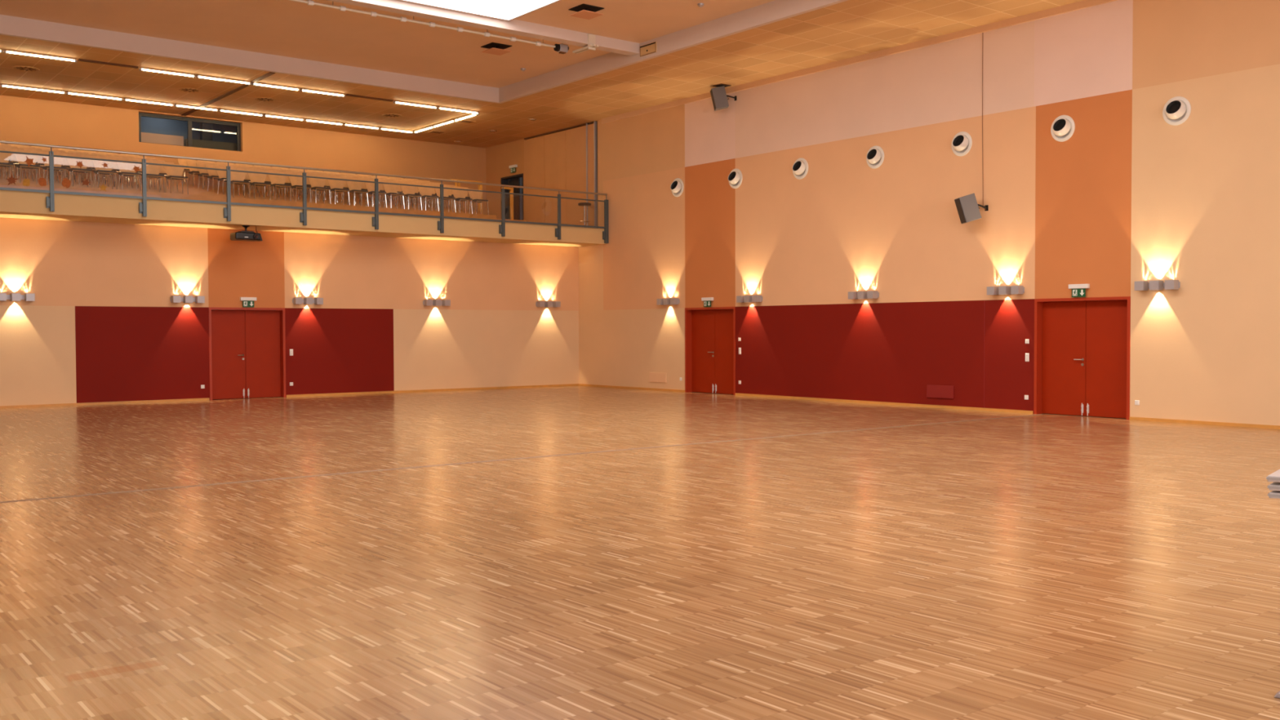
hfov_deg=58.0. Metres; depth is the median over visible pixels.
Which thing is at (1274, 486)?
folding table
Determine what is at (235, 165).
chair
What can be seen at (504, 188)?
guard rail
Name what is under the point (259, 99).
ceiling vent
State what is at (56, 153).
chair
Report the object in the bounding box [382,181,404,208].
chair
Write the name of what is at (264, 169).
chair
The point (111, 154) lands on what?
chair
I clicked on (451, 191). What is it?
chair
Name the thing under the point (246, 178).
chair
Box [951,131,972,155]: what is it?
air nozzle
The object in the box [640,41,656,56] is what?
wall box
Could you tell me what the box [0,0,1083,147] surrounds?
ceiling
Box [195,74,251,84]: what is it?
tube light
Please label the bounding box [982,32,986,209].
cable
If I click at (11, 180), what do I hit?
cutout
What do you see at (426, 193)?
chair
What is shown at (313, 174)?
chair
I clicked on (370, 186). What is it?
chair
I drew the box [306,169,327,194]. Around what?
chair
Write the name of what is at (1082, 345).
door
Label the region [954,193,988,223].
wall speaker
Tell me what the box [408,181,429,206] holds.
chair
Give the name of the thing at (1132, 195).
wall
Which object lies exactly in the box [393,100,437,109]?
tube light
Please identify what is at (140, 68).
tube light
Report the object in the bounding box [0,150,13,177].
chair
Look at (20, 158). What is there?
chair
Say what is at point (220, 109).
tube light
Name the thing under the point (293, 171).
chair
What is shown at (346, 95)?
recessed light
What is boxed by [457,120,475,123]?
ceiling vent
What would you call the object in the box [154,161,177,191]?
chair
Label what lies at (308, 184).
chair
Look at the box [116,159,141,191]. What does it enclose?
chair
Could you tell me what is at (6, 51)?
tube light
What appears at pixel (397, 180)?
chair
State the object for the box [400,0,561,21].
skylight
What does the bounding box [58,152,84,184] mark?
chair
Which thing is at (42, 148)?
chair
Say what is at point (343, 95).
tube light
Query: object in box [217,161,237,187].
chair
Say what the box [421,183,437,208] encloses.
chair
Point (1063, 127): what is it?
air nozzle
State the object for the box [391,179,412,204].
chair
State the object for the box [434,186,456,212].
chair
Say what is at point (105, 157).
chair
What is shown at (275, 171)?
chair
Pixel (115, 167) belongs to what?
chair
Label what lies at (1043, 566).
floor
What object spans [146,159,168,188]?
chair
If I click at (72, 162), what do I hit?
chair
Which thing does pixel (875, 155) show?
air nozzle
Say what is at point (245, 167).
chair
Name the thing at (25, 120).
wall
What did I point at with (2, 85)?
tube light
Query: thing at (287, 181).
chair
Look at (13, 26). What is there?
fascia
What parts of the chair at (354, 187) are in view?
backrest, seat, seat frame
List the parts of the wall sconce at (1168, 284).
plate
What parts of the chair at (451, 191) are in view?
backrest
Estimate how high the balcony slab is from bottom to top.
0.420 m
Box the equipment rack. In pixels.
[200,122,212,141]
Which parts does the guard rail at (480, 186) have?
rail, post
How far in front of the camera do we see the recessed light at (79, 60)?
25.17 m
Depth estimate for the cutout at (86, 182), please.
23.71 m
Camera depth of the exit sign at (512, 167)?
35.78 m
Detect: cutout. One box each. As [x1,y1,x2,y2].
[5,174,17,185]
[22,178,30,186]
[24,155,35,166]
[38,177,46,186]
[62,177,71,187]
[75,160,84,168]
[81,178,90,186]
[99,182,106,191]
[131,164,139,172]
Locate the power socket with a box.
[1134,400,1139,404]
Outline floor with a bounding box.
[0,385,1279,719]
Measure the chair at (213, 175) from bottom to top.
0.757 m
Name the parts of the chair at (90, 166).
backrest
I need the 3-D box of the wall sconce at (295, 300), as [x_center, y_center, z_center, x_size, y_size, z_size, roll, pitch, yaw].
[-8.070,-1.433,28.067,0.720,0.156,0.182,-1,2,-38]
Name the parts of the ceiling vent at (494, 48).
plate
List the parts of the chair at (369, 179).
backrest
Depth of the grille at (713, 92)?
27.62 m
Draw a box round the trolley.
[1274,690,1279,697]
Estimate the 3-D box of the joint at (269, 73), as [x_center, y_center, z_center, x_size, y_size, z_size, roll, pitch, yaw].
[-10.351,-6.570,28.715,0.120,0.020,6.550,-1,2,-38]
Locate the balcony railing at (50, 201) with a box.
[0,140,608,243]
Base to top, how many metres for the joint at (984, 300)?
2.090 m
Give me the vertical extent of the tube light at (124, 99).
0.070 m
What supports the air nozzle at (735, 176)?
attached to the wall at (1132, 195)
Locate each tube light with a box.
[0,83,66,93]
[3,48,76,62]
[66,91,123,100]
[123,97,173,106]
[138,66,195,77]
[174,103,218,111]
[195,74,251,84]
[218,108,263,116]
[251,82,300,91]
[263,113,304,120]
[299,88,345,97]
[304,118,343,125]
[343,123,379,129]
[379,127,413,133]
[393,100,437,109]
[413,124,433,133]
[432,119,453,128]
[436,106,479,114]
[453,113,478,121]
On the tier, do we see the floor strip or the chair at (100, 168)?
the chair at (100, 168)
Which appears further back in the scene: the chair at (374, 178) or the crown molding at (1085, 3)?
the chair at (374, 178)
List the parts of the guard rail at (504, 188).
rail, post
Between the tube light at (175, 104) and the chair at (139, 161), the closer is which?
the chair at (139, 161)
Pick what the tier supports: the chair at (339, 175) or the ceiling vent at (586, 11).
the chair at (339, 175)
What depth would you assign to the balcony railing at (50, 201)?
26.55 m
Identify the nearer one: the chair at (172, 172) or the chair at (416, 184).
the chair at (172, 172)
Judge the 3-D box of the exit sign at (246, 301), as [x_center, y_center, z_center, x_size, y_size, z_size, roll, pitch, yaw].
[-9.236,-1.363,27.217,0.380,0.233,0.075,-1,2,-38]
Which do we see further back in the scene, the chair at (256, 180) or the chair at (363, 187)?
the chair at (363, 187)
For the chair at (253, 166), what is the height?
0.757 m
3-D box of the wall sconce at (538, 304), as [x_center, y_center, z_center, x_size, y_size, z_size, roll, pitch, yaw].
[-2.570,-1.565,32.403,0.720,0.156,0.182,-1,2,-38]
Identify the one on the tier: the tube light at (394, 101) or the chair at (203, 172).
the chair at (203, 172)
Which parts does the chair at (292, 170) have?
backrest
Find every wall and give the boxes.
[0,94,486,214]
[0,217,578,405]
[140,116,236,143]
[485,138,524,220]
[524,0,1279,425]
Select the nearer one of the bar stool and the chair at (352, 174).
the bar stool
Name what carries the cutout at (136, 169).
attached to the balcony railing at (50, 201)
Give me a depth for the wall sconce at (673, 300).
29.76 m
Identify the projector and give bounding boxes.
[230,225,262,241]
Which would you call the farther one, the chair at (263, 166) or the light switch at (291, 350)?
the chair at (263, 166)
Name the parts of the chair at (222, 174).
backrest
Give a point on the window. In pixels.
(188, 120)
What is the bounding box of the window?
[138,112,240,151]
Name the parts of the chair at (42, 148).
backrest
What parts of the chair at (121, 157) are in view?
backrest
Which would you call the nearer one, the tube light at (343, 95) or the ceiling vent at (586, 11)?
the ceiling vent at (586, 11)
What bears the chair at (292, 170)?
on the tier
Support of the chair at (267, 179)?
on the tier
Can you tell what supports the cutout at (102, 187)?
attached to the balcony railing at (50, 201)
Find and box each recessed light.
[78,58,137,68]
[345,93,393,102]
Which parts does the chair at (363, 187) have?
backrest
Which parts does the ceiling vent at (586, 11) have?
plate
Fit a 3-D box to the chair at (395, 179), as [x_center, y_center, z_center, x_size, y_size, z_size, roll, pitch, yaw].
[-7.171,-4.979,33.796,0.476,0.757,0.449,-1,2,-39]
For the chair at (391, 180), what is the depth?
32.95 m
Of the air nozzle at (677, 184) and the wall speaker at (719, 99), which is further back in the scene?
the air nozzle at (677, 184)
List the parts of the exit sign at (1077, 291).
sign panel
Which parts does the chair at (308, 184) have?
backrest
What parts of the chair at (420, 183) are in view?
backrest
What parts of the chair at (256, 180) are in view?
backrest, seat, seat frame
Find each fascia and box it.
[0,14,502,103]
[498,0,848,102]
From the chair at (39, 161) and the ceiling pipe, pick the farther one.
the chair at (39, 161)
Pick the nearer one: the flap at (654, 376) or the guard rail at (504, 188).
the flap at (654, 376)
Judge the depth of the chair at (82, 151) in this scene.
29.47 m
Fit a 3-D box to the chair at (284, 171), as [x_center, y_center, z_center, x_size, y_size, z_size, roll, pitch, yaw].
[-9.513,-4.758,30.983,0.476,0.757,0.449,-1,2,-37]
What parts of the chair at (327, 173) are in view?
backrest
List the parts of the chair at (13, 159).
backrest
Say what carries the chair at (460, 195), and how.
on the tier
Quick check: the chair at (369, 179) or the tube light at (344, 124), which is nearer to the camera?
the chair at (369, 179)
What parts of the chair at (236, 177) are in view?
backrest, seat, seat frame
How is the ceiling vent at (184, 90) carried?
in the ceiling at (849, 28)
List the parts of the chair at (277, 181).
backrest, seat, seat frame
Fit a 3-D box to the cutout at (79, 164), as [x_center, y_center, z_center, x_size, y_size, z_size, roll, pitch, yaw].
[-11.458,-3.991,23.637,0.218,0.172,0.004,-1,2,-38]
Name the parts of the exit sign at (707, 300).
sign panel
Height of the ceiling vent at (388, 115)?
0.012 m
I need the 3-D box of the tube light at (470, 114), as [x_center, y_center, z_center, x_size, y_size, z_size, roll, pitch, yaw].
[-4.757,-6.638,31.552,0.100,0.070,1.220,-1,2,-38]
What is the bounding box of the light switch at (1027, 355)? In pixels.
[1025,353,1029,361]
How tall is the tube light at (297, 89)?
0.070 m
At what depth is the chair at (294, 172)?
30.55 m
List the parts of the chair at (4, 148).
backrest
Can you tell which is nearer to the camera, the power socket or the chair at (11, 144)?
the power socket
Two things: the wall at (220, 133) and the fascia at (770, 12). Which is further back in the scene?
the wall at (220, 133)
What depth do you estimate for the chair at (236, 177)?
28.06 m
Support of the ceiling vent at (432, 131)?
in the ceiling at (849, 28)
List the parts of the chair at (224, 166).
backrest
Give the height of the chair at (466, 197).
0.757 m
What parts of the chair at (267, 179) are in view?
backrest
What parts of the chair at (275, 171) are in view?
backrest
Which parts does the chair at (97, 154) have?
backrest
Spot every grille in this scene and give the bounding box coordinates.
[710,88,715,110]
[954,198,966,223]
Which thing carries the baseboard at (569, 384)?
attached to the wall at (102, 324)
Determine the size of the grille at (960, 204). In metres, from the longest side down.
0.476 x 0.276 x 0.008 m
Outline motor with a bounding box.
[553,43,568,53]
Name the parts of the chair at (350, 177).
backrest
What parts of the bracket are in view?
arm, mounting plate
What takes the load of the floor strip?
on the floor
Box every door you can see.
[208,306,285,399]
[500,173,523,220]
[684,306,735,395]
[1033,296,1130,419]
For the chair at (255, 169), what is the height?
0.757 m
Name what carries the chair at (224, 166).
on the tier
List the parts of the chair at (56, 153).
backrest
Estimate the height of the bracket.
0.320 m
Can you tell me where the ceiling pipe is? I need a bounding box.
[289,0,555,48]
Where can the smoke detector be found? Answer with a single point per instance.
(700, 5)
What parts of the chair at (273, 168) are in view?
backrest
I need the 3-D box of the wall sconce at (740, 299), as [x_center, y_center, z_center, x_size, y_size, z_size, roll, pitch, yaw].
[2.601,-1.454,27.480,0.182,0.156,0.720,-1,2,-38]
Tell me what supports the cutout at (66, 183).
attached to the balcony railing at (50, 201)
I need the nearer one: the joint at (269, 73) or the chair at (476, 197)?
the joint at (269, 73)
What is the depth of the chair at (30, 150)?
26.69 m
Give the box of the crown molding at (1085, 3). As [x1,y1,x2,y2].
[601,0,1117,123]
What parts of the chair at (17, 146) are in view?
backrest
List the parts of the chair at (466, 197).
backrest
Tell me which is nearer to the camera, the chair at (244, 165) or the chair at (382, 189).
the chair at (382, 189)
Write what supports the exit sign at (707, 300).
attached to the wall at (1132, 195)
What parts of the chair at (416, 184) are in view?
backrest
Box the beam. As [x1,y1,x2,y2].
[327,0,639,55]
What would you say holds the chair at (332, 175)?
on the tier
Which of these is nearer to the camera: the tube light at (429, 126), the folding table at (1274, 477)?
the folding table at (1274, 477)
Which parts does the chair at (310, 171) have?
backrest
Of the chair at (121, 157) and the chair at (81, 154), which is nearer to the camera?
the chair at (81, 154)
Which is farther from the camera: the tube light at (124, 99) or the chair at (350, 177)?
the chair at (350, 177)
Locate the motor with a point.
(562, 48)
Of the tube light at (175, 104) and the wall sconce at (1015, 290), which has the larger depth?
the tube light at (175, 104)
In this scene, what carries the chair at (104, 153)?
on the tier
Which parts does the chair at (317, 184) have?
backrest, seat, seat frame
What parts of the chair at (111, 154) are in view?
backrest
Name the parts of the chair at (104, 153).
backrest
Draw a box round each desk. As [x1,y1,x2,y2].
[141,132,183,146]
[183,138,236,151]
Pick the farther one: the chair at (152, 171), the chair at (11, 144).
the chair at (11, 144)
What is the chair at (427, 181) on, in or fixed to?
on the tier
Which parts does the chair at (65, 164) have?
backrest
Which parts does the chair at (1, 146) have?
backrest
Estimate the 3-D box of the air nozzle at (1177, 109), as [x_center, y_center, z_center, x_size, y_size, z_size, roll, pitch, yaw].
[8.979,-4.183,19.363,0.241,0.480,0.480,-1,2,-38]
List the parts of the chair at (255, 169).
backrest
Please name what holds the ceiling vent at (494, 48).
in the ceiling at (282, 28)
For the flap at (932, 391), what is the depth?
23.27 m
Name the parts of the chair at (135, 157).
backrest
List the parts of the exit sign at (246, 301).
sign panel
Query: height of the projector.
0.335 m
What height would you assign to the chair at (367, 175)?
0.757 m
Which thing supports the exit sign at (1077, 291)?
attached to the wall at (1132, 195)
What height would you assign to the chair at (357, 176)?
0.757 m
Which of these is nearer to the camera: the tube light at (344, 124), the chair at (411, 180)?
the tube light at (344, 124)
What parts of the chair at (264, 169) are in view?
backrest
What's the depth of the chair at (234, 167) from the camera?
29.61 m
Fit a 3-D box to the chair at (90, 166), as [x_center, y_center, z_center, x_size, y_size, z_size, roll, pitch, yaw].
[-12.551,-4.354,26.662,0.476,0.757,0.449,-1,2,-37]
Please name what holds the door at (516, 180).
in the wall at (499, 157)
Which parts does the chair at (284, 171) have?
backrest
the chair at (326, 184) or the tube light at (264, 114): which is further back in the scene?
the tube light at (264, 114)
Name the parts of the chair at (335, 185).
backrest, seat, seat frame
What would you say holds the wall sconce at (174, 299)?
attached to the wall at (102, 324)
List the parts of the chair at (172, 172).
backrest, seat, seat frame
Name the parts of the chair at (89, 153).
backrest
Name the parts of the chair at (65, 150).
backrest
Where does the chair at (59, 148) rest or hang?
on the tier
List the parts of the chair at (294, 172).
backrest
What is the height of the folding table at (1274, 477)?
0.026 m
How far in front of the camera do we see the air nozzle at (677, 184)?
29.52 m
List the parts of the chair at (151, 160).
backrest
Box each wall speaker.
[710,85,736,111]
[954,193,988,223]
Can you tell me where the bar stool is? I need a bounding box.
[577,202,591,225]
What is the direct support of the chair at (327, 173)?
on the tier
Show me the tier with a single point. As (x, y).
(194, 193)
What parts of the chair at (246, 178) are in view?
backrest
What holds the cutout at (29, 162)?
attached to the balcony railing at (50, 201)
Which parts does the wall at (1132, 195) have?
panel, panel, panel, panel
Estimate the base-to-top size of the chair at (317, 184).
0.757 m
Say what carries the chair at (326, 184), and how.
on the tier
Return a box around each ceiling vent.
[12,66,39,71]
[177,88,201,93]
[254,97,276,102]
[382,113,401,117]
[428,130,444,133]
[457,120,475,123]
[480,42,511,55]
[568,3,604,19]
[712,83,731,87]
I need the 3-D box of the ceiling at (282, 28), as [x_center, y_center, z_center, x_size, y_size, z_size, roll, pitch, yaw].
[-3.510,-6.558,10.990,23.000,0.100,29.550,-1,2,-38]
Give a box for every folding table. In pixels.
[1266,469,1279,482]
[1267,481,1279,490]
[1267,490,1279,498]
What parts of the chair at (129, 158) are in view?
backrest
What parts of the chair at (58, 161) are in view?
leg, backrest, seat, seat frame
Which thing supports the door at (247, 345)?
in the wall at (102, 324)
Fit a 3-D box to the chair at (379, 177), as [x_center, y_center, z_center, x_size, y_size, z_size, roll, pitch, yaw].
[-7.582,-4.970,33.490,0.476,0.757,0.449,-1,2,-38]
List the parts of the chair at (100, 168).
backrest, seat, seat frame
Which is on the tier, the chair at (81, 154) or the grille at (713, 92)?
the chair at (81, 154)
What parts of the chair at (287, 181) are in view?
backrest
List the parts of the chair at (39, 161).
backrest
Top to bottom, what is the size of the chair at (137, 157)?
0.757 m
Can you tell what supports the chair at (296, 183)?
on the tier
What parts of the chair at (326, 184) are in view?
backrest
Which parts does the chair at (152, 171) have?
backrest, seat, seat frame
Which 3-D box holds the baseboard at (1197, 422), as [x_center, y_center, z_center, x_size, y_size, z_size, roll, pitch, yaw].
[7.843,0.996,21.035,0.020,0.055,30.980,-1,2,-38]
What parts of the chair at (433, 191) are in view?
backrest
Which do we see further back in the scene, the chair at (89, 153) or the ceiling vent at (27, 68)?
the chair at (89, 153)
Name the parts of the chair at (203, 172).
seat, backrest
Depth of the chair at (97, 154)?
28.27 m
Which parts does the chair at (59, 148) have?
backrest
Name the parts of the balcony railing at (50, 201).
post, post, post, rail, rail, handrail, post, post, post, post, post, post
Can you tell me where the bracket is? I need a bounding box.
[572,33,599,53]
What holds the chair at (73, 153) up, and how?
on the tier
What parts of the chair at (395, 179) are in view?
backrest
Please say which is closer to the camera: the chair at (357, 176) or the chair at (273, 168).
the chair at (273, 168)
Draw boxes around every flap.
[648,372,666,382]
[926,384,954,398]
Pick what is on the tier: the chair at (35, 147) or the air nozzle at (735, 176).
the chair at (35, 147)
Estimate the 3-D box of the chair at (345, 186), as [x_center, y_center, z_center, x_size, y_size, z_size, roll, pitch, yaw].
[-7.777,-4.469,30.444,0.476,0.757,0.449,-1,2,-38]
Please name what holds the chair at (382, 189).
on the tier
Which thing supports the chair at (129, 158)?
on the tier
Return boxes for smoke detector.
[697,3,704,7]
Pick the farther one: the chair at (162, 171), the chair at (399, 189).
the chair at (399, 189)
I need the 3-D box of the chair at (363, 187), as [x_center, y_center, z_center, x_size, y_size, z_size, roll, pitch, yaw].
[-7.376,-4.479,30.763,0.476,0.757,0.449,-1,2,-38]
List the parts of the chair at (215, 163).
backrest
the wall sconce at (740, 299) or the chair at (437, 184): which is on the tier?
the chair at (437, 184)
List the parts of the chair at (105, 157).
backrest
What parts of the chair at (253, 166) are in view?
backrest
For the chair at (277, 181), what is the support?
on the tier
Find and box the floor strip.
[0,413,1041,502]
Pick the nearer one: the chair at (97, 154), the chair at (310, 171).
the chair at (97, 154)
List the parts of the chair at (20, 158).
leg, backrest, seat, seat frame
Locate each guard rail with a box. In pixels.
[450,178,482,212]
[501,186,513,219]
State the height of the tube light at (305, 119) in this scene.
0.070 m
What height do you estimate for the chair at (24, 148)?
0.757 m
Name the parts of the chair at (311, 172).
backrest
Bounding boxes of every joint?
[181,71,275,115]
[983,300,985,407]
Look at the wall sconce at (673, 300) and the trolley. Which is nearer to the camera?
the trolley
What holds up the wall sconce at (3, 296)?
attached to the wall at (102, 324)
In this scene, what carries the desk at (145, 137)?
on the floor
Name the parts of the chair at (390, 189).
backrest, seat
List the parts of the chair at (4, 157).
backrest, seat frame, seat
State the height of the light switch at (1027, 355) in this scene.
0.156 m
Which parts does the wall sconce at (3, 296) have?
plate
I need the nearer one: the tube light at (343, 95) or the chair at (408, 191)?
the tube light at (343, 95)
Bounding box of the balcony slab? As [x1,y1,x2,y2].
[0,190,606,247]
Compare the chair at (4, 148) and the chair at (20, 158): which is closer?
the chair at (20, 158)
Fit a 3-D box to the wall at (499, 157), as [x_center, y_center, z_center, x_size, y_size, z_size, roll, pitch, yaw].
[-4.112,-5.270,36.349,0.300,3.060,2.340,-1,2,-38]
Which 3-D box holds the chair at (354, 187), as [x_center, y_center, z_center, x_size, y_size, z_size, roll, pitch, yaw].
[-7.301,-4.315,29.844,0.476,0.757,0.449,-1,2,-39]
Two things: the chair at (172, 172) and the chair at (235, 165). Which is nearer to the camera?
the chair at (172, 172)
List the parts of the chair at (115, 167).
backrest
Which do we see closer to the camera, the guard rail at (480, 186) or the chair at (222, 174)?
the chair at (222, 174)
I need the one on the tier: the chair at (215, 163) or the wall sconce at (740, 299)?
the chair at (215, 163)
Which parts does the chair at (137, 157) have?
backrest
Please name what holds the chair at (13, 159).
on the tier
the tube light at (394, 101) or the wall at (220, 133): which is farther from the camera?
the wall at (220, 133)
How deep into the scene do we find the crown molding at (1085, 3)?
24.14 m
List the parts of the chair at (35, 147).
backrest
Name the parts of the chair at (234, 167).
backrest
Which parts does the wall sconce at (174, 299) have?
plate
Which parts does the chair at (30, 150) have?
backrest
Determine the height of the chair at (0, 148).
0.757 m
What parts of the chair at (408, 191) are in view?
backrest, seat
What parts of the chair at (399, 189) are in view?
backrest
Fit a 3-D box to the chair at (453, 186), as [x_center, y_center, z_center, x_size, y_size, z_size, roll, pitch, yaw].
[-5.436,-4.691,33.257,0.476,0.757,0.449,-1,2,-39]
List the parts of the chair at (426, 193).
backrest, seat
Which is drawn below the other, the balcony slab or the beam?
the balcony slab
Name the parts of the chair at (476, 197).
backrest, seat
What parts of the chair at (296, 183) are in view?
backrest, seat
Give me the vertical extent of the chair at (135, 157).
0.757 m
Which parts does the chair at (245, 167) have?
backrest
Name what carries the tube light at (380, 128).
attached to the ceiling at (849, 28)
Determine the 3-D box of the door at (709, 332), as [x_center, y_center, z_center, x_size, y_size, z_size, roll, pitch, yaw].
[1.865,-0.238,28.862,0.352,2.152,1.872,-1,2,-38]
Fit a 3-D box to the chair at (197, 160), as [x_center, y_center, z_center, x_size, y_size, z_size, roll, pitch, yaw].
[-11.666,-5.037,31.224,0.476,0.757,0.449,-1,2,-40]
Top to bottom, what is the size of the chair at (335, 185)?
0.757 m
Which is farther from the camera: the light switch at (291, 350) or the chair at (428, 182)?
the chair at (428, 182)
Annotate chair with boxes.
[0,145,19,175]
[0,146,26,178]
[0,147,7,179]
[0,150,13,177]
[7,148,33,181]
[8,143,31,173]
[13,145,35,174]
[14,151,39,183]
[19,146,44,177]
[26,149,48,178]
[31,146,50,173]
[33,151,58,182]
[37,146,61,177]
[40,153,66,184]
[44,149,68,179]
[53,147,77,176]
[53,151,75,182]
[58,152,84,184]
[61,149,84,178]
[66,155,92,187]
[67,151,92,180]
[75,153,100,183]
[76,149,96,152]
[84,151,106,180]
[84,155,108,186]
[91,153,114,182]
[92,157,117,189]
[98,151,117,177]
[99,155,122,184]
[106,153,128,182]
[107,157,132,187]
[114,155,137,184]
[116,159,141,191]
[120,153,142,180]
[122,156,146,186]
[128,155,151,183]
[130,159,155,189]
[136,156,159,185]
[140,161,164,192]
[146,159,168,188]
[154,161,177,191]
[163,163,188,194]
[177,158,199,185]
[186,160,208,187]
[195,162,217,189]
[197,160,219,186]
[205,164,224,192]
[206,161,224,181]
[215,166,239,195]
[216,164,238,191]
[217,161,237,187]
[226,163,248,190]
[228,165,248,194]
[230,168,250,198]
[235,163,256,189]
[235,165,257,192]
[236,168,259,196]
[245,164,266,191]
[245,167,269,195]
[247,170,271,199]
[253,164,275,191]
[255,167,277,194]
[256,169,279,198]
[263,166,280,191]
[266,168,288,196]
[267,172,291,201]
[274,168,295,194]
[276,171,299,199]
[281,168,297,194]
[284,170,302,197]
[288,173,311,202]
[293,170,314,196]
[296,173,319,200]
[300,169,320,195]
[304,172,325,199]
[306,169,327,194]
[307,175,331,204]
[311,172,332,198]
[315,174,337,202]
[317,171,338,196]
[322,173,342,198]
[327,177,350,204]
[328,173,350,199]
[333,176,355,203]
[340,175,356,200]
[346,174,361,199]
[346,178,368,206]
[351,173,372,198]
[351,177,373,204]
[357,173,372,197]
[358,177,379,203]
[363,176,378,200]
[364,180,386,208]
[368,175,382,199]
[369,179,391,205]
[377,178,390,204]
[380,177,399,202]
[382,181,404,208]
[385,177,399,200]
[387,180,408,206]
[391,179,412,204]
[396,179,416,203]
[400,178,414,202]
[400,182,422,209]
[404,182,425,208]
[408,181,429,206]
[412,180,426,204]
[416,179,435,203]
[417,184,439,211]
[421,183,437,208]
[425,182,445,208]
[428,182,448,204]
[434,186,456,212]
[438,185,458,210]
[443,184,461,208]
[451,186,472,213]
[453,186,475,212]
[467,188,488,214]
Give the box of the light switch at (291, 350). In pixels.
[289,349,293,355]
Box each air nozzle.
[670,177,684,196]
[728,168,742,188]
[792,157,808,179]
[866,146,884,168]
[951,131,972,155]
[1050,115,1075,142]
[1162,96,1191,125]
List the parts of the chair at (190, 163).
seat, backrest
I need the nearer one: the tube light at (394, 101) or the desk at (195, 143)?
the tube light at (394, 101)
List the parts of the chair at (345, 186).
backrest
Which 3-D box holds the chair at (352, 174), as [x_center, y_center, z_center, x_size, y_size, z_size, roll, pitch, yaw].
[-7.986,-4.960,33.176,0.476,0.757,0.449,-1,2,-39]
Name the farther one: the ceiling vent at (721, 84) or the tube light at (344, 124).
the tube light at (344, 124)
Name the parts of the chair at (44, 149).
backrest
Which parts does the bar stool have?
stem, seat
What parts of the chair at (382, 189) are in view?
backrest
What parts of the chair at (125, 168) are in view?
backrest, seat, seat frame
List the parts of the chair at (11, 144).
backrest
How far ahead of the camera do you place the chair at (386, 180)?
32.16 m
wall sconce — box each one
[0,293,35,301]
[170,295,204,302]
[292,297,323,304]
[422,299,450,306]
[535,301,560,306]
[657,297,679,305]
[736,295,762,302]
[848,290,879,299]
[986,285,1024,294]
[1134,280,1180,290]
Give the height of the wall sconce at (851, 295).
0.156 m
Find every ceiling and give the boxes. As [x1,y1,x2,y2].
[0,0,774,88]
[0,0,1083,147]
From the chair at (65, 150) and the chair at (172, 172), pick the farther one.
the chair at (65, 150)
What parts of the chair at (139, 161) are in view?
backrest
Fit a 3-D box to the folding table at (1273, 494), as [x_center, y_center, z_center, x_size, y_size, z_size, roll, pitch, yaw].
[3.343,0.579,4.801,1.206,0.024,0.606,1,2,38]
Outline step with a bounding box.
[496,218,526,223]
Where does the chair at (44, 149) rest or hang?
on the tier
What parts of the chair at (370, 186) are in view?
backrest, seat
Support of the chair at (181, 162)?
on the tier
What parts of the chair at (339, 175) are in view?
backrest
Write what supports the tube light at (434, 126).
attached to the ceiling at (849, 28)
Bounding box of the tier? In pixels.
[0,170,496,222]
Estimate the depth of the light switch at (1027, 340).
21.70 m
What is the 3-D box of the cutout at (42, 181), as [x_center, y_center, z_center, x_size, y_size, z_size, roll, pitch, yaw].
[-12.016,-3.578,23.207,0.153,0.173,0.004,-1,2,-38]
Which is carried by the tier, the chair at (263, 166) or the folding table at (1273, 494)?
the chair at (263, 166)
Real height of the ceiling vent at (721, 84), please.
0.016 m
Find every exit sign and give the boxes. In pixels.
[240,297,257,306]
[508,164,517,173]
[701,297,713,306]
[1068,284,1089,297]
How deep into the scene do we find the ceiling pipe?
22.46 m
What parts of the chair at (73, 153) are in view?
backrest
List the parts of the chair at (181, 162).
backrest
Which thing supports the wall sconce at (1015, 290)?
attached to the wall at (1132, 195)
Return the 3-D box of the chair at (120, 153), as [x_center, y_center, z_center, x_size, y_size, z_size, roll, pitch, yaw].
[-13.211,-5.000,29.999,0.476,0.757,0.449,-1,2,-38]
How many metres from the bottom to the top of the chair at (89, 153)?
0.757 m
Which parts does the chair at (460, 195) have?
backrest, seat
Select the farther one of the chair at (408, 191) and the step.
the step
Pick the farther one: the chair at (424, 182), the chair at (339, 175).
the chair at (424, 182)
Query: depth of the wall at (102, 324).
27.86 m
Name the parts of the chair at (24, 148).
backrest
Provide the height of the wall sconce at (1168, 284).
0.156 m
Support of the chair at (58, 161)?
on the tier
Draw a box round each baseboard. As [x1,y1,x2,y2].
[0,383,578,408]
[578,383,1279,429]
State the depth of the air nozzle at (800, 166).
26.13 m
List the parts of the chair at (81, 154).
backrest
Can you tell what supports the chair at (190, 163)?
on the tier
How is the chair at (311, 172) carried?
on the tier
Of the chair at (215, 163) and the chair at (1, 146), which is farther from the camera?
the chair at (215, 163)
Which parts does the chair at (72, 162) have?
backrest, seat, seat frame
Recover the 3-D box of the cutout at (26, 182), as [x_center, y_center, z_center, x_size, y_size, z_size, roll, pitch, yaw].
[-12.244,-3.540,23.028,0.131,0.157,0.004,-1,2,-38]
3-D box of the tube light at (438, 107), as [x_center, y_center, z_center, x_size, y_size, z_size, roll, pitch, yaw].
[-4.807,-6.611,30.558,1.230,0.070,0.100,-1,2,-38]
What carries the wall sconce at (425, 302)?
attached to the wall at (102, 324)
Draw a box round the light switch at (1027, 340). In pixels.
[1025,338,1029,343]
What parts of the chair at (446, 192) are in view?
backrest, seat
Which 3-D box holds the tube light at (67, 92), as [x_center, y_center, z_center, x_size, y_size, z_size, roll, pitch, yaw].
[-13.473,-6.530,28.540,1.300,0.070,0.100,-1,2,-38]
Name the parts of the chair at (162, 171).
backrest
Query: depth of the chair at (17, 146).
27.94 m
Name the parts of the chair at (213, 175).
seat, backrest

